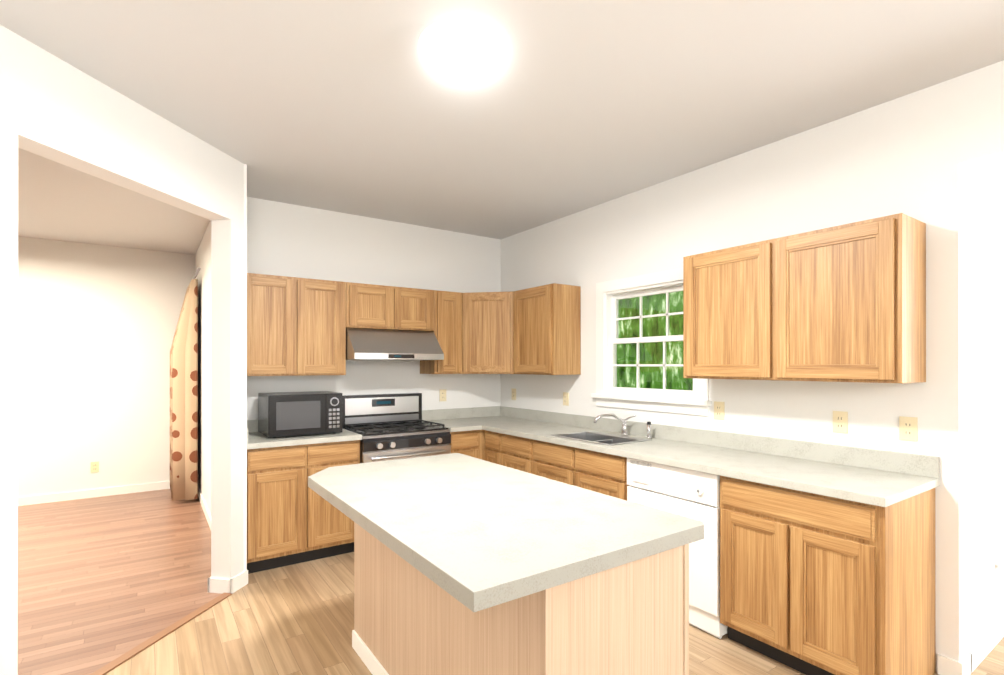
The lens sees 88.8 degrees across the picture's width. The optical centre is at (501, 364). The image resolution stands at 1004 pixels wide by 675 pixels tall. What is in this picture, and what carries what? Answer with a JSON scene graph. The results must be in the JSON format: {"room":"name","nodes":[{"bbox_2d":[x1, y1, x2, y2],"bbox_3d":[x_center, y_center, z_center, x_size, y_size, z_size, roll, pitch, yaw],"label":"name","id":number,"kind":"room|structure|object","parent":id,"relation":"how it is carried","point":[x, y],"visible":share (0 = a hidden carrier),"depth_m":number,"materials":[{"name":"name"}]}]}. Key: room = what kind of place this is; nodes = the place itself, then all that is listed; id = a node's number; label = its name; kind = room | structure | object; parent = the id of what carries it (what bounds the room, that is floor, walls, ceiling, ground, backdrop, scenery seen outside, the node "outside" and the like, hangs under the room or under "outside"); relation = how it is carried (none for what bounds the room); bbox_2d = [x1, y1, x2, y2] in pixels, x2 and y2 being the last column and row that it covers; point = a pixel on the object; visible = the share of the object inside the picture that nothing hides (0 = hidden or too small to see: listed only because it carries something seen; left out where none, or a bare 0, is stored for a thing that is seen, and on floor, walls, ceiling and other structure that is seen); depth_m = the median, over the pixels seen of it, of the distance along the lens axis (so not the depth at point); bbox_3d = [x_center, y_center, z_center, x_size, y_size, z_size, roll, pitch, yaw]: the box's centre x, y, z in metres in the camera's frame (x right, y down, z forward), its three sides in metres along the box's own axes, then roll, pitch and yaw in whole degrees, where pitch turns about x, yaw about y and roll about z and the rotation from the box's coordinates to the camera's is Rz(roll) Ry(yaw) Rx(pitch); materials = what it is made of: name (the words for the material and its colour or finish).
{"room":"kitchen","nodes":[
{"label":"kitchen","id":0,"kind":"room"},
{"bbox_2d":[18,236,194,496],"bbox_3d":[-6.287,0.066,4.460,6.350,2.780,0.120,0,0,-35],"label":"wall","id":1,"kind":"structure","parent":0,"point":[97,325],"depth_m":5.62,"materials":[{"name":"white paint"}]},
{"bbox_2d":[18,481,169,505],"bbox_3d":[-6.327,1.410,4.349,6.400,0.090,0.014,0,0,-35],"label":"baseboard","id":2,"kind":"structure","parent":1,"relation":"attached to","point":[91,493],"depth_m":5.61,"materials":[{"name":"white wood"}]},
{"bbox_2d":[91,462,98,472],"bbox_3d":[-4.478,1.127,5.631,0.072,0.116,0.008,0,0,-35],"label":"electrical outlet","id":3,"kind":"object","parent":1,"relation":"attached to","point":[94,466],"visible":1,"depth_m":5.63,"materials":[{"name":"beige plastic"}]},
{"bbox_2d":[0,25,243,674],"bbox_3d":[-2.502,0.060,-0.589,0.140,2.780,8.150,0,0,10],"label":"wall","id":4,"kind":"structure","parent":0,"point":[55,108],"depth_m":2.50,"materials":[{"name":"white paint"}]},
{"bbox_2d":[195,164,246,570],"bbox_3d":[-2.745,0.066,4.857,0.070,2.780,3.614,0,0,-35],"label":"wall","id":5,"kind":"structure","parent":0,"point":[203,260],"depth_m":4.91,"materials":[{"name":"white paint"}]},
{"bbox_2d":[170,267,200,500],"bbox_3d":[-3.439,0.236,5.540,0.224,2.362,1.500,0,0,-35],"label":"curtain","id":6,"kind":"object","parent":5,"relation":"hanging from","point":[184,417],"visible":1,"depth_m":5.37,"materials":[{"name":"fabric"}]},
{"bbox_2d":[247,197,500,419],"bbox_3d":[-1.068,0.066,4.760,2.720,2.780,0.120,0,0,-35],"label":"wall","id":7,"kind":"structure","parent":0,"point":[289,240],"depth_m":4.62,"materials":[{"name":"white paint"}]},
{"bbox_2d":[247,273,345,375],"bbox_3d":[-1.677,-0.295,4.068,0.785,0.760,0.321,0,0,-35],"label":"upper cabinet","id":8,"kind":"object","parent":7,"relation":"attached to","point":[296,326],"visible":0.96,"depth_m":3.95,"materials":[{"name":"brown wood"}]},
{"bbox_2d":[346,282,433,330],"bbox_3d":[-1.023,-0.489,4.520,0.796,0.370,0.321,0,0,-35],"label":"upper cabinet","id":9,"kind":"object","parent":7,"relation":"attached to","point":[370,306],"visible":0.94,"depth_m":4.37,"materials":[{"name":"brown wood"}]},
{"bbox_2d":[346,328,443,359],"bbox_3d":[-0.972,-0.171,4.446,0.790,0.260,0.500,0,0,-35],"label":"range hood","id":10,"kind":"object","parent":7,"relation":"attached to","point":[373,344],"visible":0.92,"depth_m":4.28,"materials":[{"name":"silver metal"}]},
{"bbox_2d":[420,290,461,373],"bbox_3d":[-0.573,-0.294,4.830,0.290,0.760,0.321,0,0,-35],"label":"upper cabinet","id":11,"kind":"object","parent":7,"relation":"attached to","point":[447,331],"visible":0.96,"depth_m":4.71,"materials":[{"name":"brown wood"}]},
{"bbox_2d":[439,389,445,400],"bbox_3d":[-0.579,0.301,5.019,0.072,0.116,0.008,0,0,-35],"label":"electrical outlet","id":12,"kind":"object","parent":7,"relation":"attached to","point":[442,394],"visible":1,"depth_m":5.01,"materials":[{"name":"beige plastic"}]},
{"bbox_2d":[422,406,501,421],"bbox_3d":[-0.401,0.486,5.133,0.952,0.100,0.018,0,0,-35],"label":"backsplash","id":13,"kind":"structure","parent":7,"relation":"attached to","point":[476,412],"depth_m":5.13,"materials":[{"name":"white stone"}]},
{"bbox_2d":[462,291,512,373],"bbox_3d":[-0.096,-0.294,4.966,0.641,0.760,0.641,0,0,-35],"label":"upper cabinet","id":14,"kind":"object","parent":7,"relation":"attached to","point":[487,332],"visible":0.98,"depth_m":4.74,"materials":[{"name":"brown wood"}]},
{"bbox_2d":[0,0,1003,254],"bbox_3d":[-1.219,-1.353,1.180,11.200,0.050,11.400,0,0,-35],"label":"ceiling","id":15,"kind":"structure","parent":0,"point":[362,108],"depth_m":2.48,"materials":[{"name":"white paint"}]},
{"bbox_2d":[418,17,508,83],"bbox_3d":[-0.159,-1.274,2.144,0.380,0.105,0.380,0,0,-35],"label":"ceiling light","id":16,"kind":"object","parent":15,"relation":"attached to","point":[466,50],"visible":1,"depth_m":2.05,"materials":[{"name":"white glass"}]},
{"bbox_2d":[18,489,1003,674],"bbox_3d":[-1.219,1.477,1.178,11.200,0.050,11.400,0,0,-35],"label":"floor","id":17,"kind":"structure","parent":0,"point":[103,581],"depth_m":3.07,"materials":[{"name":"brown wood"}]},
{"bbox_2d":[90,593,231,674],"bbox_3d":[-1.844,1.450,2.659,0.055,0.008,1.192,0,0,10],"label":"threshold","id":18,"kind":"object","parent":17,"relation":"on","point":[121,659],"visible":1,"depth_m":2.72,"materials":[{"name":"brown wood"}]},
{"bbox_2d":[247,419,361,573],"bbox_3d":[-1.578,0.945,3.940,0.803,1.020,0.642,0,0,-35],"label":"base cabinet","id":19,"kind":"object","parent":17,"relation":"on","point":[293,518],"visible":0.6,"depth_m":3.66,"materials":[{"name":"brown wood"}]},
{"bbox_2d":[258,391,341,437],"bbox_3d":[-1.563,0.377,3.973,0.530,0.314,0.432,0,0,-35],"label":"microwave","id":20,"kind":"object","parent":19,"relation":"on","point":[282,414],"visible":1,"depth_m":3.80,"materials":[{"name":"black plastic"}]},
{"bbox_2d":[342,393,450,462],"bbox_3d":[-0.907,0.860,4.350,0.756,1.190,0.676,0,0,-35],"label":"stove","id":21,"kind":"object","parent":17,"relation":"on","point":[390,426],"visible":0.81,"depth_m":4.31,"materials":[{"name":"silver metal"}]},
{"bbox_2d":[450,430,481,458],"bbox_3d":[-0.496,1.015,4.704,0.310,0.882,0.616,0,0,-35],"label":"base cabinet","id":22,"kind":"object","parent":17,"relation":"on","point":[467,442],"depth_m":4.47,"materials":[{"name":"brown wood"}]},
{"bbox_2d":[428,414,533,433],"bbox_3d":[-0.224,0.554,4.876,0.952,0.037,0.642,0,0,-35],"label":"countertop","id":23,"kind":"structure","parent":22,"relation":"on","point":[454,424],"depth_m":4.83,"materials":[{"name":"white stone"}]},
{"bbox_2d":[482,430,493,462],"bbox_3d":[0.181,1.015,4.584,0.616,0.882,0.338,0,0,-35],"label":"base cabinet","id":24,"kind":"object","parent":17,"relation":"on","point":[487,435],"depth_m":4.49,"materials":[{"name":"brown wood"}]},
{"bbox_2d":[352,525,688,674],"bbox_3d":[-0.072,1.018,2.181,0.631,0.871,1.554,0,0,-35],"label":"kitchen island","id":25,"kind":"object","parent":17,"relation":"on","point":[633,619],"depth_m":1.64,"materials":[{"name":"brown wood"}]},
{"bbox_2d":[308,453,703,612],"bbox_3d":[-0.168,0.557,2.154,0.920,0.048,1.690,0,0,-35],"label":"island countertop","id":26,"kind":"structure","parent":25,"relation":"on","point":[489,535],"depth_m":1.72,"materials":[{"name":"white stone"}]},
{"bbox_2d":[494,434,597,474],"bbox_3d":[0.358,1.014,4.328,0.616,0.882,0.576,0,0,-35],"label":"base cabinet","id":27,"kind":"object","parent":17,"relation":"on","point":[523,454],"depth_m":4.00,"materials":[{"name":"brown wood"}]},
{"bbox_2d":[482,422,605,441],"bbox_3d":[0.330,0.554,4.346,0.642,0.037,0.860,0,0,-35],"label":"countertop","id":28,"kind":"structure","parent":27,"relation":"on","point":[540,431],"depth_m":4.23,"materials":[{"name":"white stone"}]},
{"bbox_2d":[551,431,649,445],"bbox_3d":[0.708,0.617,3.737,0.424,0.176,0.604,0,0,-35],"label":"sink","id":29,"kind":"object","parent":28,"relation":"in","point":[602,438],"visible":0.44,"depth_m":3.82,"materials":[{"name":"silver metal"}]},
{"bbox_2d":[538,454,628,499],"bbox_3d":[0.732,1.105,3.787,0.616,0.700,1.031,0,0,-35],"label":"base cabinet","id":30,"kind":"object","parent":17,"relation":"on","point":[600,473],"depth_m":3.43,"materials":[{"name":"brown wood"}]},
{"bbox_2d":[627,458,727,638],"bbox_3d":[1.185,1.015,3.094,0.605,0.878,0.612,0,0,-35],"label":"dishwasher","id":31,"kind":"object","parent":17,"relation":"on","point":[690,494],"visible":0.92,"depth_m":2.79,"materials":[{"name":"white metal"}]},
{"bbox_2d":[715,474,935,674],"bbox_3d":[1.588,1.013,2.548,0.616,0.882,0.732,0,0,-35],"label":"base cabinet","id":32,"kind":"object","parent":17,"relation":"on","point":[827,559],"depth_m":2.30,"materials":[{"name":"brown wood"}]},
{"bbox_2d":[598,438,938,509],"bbox_3d":[1.347,0.552,2.875,0.642,0.037,1.575,0,0,-35],"label":"countertop","id":33,"kind":"structure","parent":32,"relation":"on","point":[883,488],"depth_m":2.58,"materials":[{"name":"white stone"}]},
{"bbox_2d":[594,414,651,437],"bbox_3d":[0.885,0.448,3.756,0.263,0.160,0.348,0,0,-35],"label":"faucet","id":34,"kind":"object","parent":33,"relation":"on","point":[624,426],"visible":1,"depth_m":3.84,"materials":[{"name":"silver metal"}]},
{"bbox_2d":[501,60,1003,672],"bbox_3d":[2.451,0.063,1.952,0.120,2.780,8.500,0,0,-35],"label":"wall","id":35,"kind":"structure","parent":0,"point":[917,154],"depth_m":2.77,"materials":[{"name":"white paint"}]},
{"bbox_2d":[512,388,515,399],"bbox_3d":[0.119,0.301,5.215,0.008,0.116,0.072,0,0,-35],"label":"electrical outlet","id":36,"kind":"object","parent":35,"relation":"attached to","point":[513,394],"visible":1,"depth_m":5.21,"materials":[{"name":"beige plastic"}]},
{"bbox_2d":[513,283,580,374],"bbox_3d":[0.383,-0.294,4.554,0.321,0.760,0.572,0,0,-35],"label":"upper cabinet","id":37,"kind":"object","parent":35,"relation":"attached to","point":[547,329],"visible":1,"depth_m":4.36,"materials":[{"name":"brown wood"}]},
{"bbox_2d":[563,392,568,405],"bbox_3d":[0.568,0.306,4.565,0.008,0.116,0.072,0,0,-35],"label":"electrical outlet","id":38,"kind":"object","parent":35,"relation":"attached to","point":[566,398],"visible":1,"depth_m":4.56,"materials":[{"name":"beige plastic"}]},
{"bbox_2d":[591,267,711,415],"bbox_3d":[1.112,-0.168,3.847,0.170,1.015,1.070,0,0,-35],"label":"kitchen window","id":39,"kind":"structure","parent":35,"relation":"in","point":[609,392],"depth_m":3.93,"materials":[{"name":"white wood"}]},
{"bbox_2d":[714,401,724,419],"bbox_3d":[1.415,0.299,3.339,0.008,0.116,0.072,0,0,-35],"label":"electrical outlet","id":40,"kind":"object","parent":35,"relation":"attached to","point":[719,410],"visible":1,"depth_m":3.33,"materials":[{"name":"beige plastic"}]},
{"bbox_2d":[502,406,938,477],"bbox_3d":[1.020,0.485,3.898,0.017,0.100,3.630,0,0,-35],"label":"backsplash","id":41,"kind":"structure","parent":35,"relation":"attached to","point":[821,452],"depth_m":3.07,"materials":[{"name":"white stone"}]},
{"bbox_2d":[683,213,925,382],"bbox_3d":[1.576,-0.296,2.827,0.321,0.760,1.134,0,0,-35],"label":"upper cabinet","id":42,"kind":"object","parent":35,"relation":"attached to","point":[844,303],"visible":1,"depth_m":2.57,"materials":[{"name":"brown wood"}]},
{"bbox_2d":[833,411,847,433],"bbox_3d":[1.819,0.309,2.755,0.008,0.116,0.072,0,0,-35],"label":"electrical outlet","id":43,"kind":"object","parent":35,"relation":"attached to","point":[840,421],"visible":1,"depth_m":2.75,"materials":[{"name":"beige plastic"}]},
{"bbox_2d":[899,416,917,440],"bbox_3d":[1.989,0.314,2.508,0.008,0.116,0.072,0,0,-35],"label":"electrical outlet","id":44,"kind":"object","parent":35,"relation":"attached to","point":[908,428],"visible":1,"depth_m":2.50,"materials":[{"name":"beige plastic"}]},
{"bbox_2d":[967,160,1003,652],"bbox_3d":[2.968,0.064,3.026,1.950,2.780,0.120,0,0,-35],"label":"wall","id":45,"kind":"structure","parent":0,"point":[985,573],"depth_m":2.52,"materials":[{"name":"white paint"}]},
{"bbox_2d":[951,615,1003,674],"bbox_3d":[2.959,1.409,2.946,2.114,0.090,0.027,0,0,-35],"label":"baseboard","id":46,"kind":"structure","parent":45,"relation":"attached to","point":[971,660],"depth_m":2.50,"materials":[{"name":"white wood"}]},
{"bbox_2d":[995,223,1003,566],"bbox_3d":[3.211,0.154,3.123,1.500,1.800,0.104,0,0,-35],"label":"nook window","id":47,"kind":"structure","parent":45,"relation":"in","point":[999,560],"depth_m":2.70,"materials":[{"name":"white"}]},
{"label":"outside","id":48,"kind":"structure","parent":0,"visible":0},
{"bbox_2d":[617,291,692,389],"bbox_3d":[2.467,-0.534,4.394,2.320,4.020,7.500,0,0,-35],"label":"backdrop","id":49,"kind":"structure","parent":48,"point":[656,358],"depth_m":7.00,"materials":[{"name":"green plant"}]}
]}

